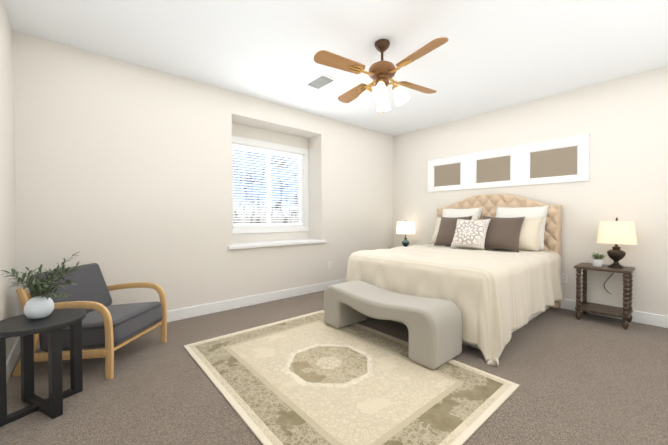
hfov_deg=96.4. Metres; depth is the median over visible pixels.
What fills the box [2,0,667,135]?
ceiling
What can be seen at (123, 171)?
wall
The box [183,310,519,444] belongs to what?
rug
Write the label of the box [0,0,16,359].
wall
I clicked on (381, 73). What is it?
ceiling fan
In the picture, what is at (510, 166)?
trim
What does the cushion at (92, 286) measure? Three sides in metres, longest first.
0.560 x 0.420 x 0.130 m
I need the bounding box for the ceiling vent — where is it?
[305,74,336,89]
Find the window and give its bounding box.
[228,136,325,248]
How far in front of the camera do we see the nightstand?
3.29 m
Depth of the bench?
2.47 m
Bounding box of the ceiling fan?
[314,37,447,112]
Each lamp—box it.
[396,220,414,246]
[597,217,636,267]
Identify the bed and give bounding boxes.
[346,193,562,366]
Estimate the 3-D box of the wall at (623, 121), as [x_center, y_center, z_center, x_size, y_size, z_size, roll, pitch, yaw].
[2.666,-0.274,4.196,0.150,2.740,4.470,-1,1,-40]
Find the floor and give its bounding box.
[0,290,667,444]
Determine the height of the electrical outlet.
0.114 m
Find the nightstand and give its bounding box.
[574,262,634,329]
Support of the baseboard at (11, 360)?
attached to the wall at (8, 301)
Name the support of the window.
in the wall at (123, 171)
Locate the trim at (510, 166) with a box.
[435,145,578,186]
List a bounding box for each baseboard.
[6,338,19,382]
[37,279,345,348]
[559,299,667,327]
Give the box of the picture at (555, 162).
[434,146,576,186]
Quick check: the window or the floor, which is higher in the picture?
the window
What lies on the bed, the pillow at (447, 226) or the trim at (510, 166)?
the pillow at (447, 226)
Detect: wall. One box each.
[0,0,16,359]
[12,30,392,337]
[393,66,667,315]
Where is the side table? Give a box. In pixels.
[0,308,85,426]
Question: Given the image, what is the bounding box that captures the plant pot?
[591,252,603,266]
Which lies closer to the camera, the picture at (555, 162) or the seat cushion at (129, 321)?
the seat cushion at (129, 321)
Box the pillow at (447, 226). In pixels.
[434,216,471,244]
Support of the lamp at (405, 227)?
on the nightstand
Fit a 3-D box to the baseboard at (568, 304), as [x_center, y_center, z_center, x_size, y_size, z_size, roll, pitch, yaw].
[2.541,1.033,4.235,0.016,0.125,4.200,-1,1,-40]
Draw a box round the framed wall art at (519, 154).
[427,133,590,191]
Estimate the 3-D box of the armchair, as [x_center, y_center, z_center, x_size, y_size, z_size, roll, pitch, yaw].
[-1.954,0.757,2.481,0.760,0.756,0.658,0,1,3]
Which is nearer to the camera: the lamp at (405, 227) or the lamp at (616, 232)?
the lamp at (616, 232)
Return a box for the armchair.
[12,263,166,378]
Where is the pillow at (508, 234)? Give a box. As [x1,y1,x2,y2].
[483,216,524,251]
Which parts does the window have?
casing trim, sill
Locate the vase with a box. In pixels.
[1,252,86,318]
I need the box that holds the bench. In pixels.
[324,280,461,368]
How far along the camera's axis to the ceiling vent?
3.48 m
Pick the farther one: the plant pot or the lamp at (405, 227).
the lamp at (405, 227)
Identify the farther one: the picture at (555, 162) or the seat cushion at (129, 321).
the picture at (555, 162)
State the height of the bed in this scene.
1.525 m
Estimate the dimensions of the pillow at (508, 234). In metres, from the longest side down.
0.500 x 0.480 x 0.172 m
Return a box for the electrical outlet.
[561,273,567,282]
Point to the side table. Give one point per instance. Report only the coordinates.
(51, 325)
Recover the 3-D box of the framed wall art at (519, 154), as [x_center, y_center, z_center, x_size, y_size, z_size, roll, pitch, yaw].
[2.354,-0.790,4.415,0.030,0.564,2.200,-1,1,-40]
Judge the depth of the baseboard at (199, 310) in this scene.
3.85 m
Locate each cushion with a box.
[26,263,111,312]
[39,301,162,351]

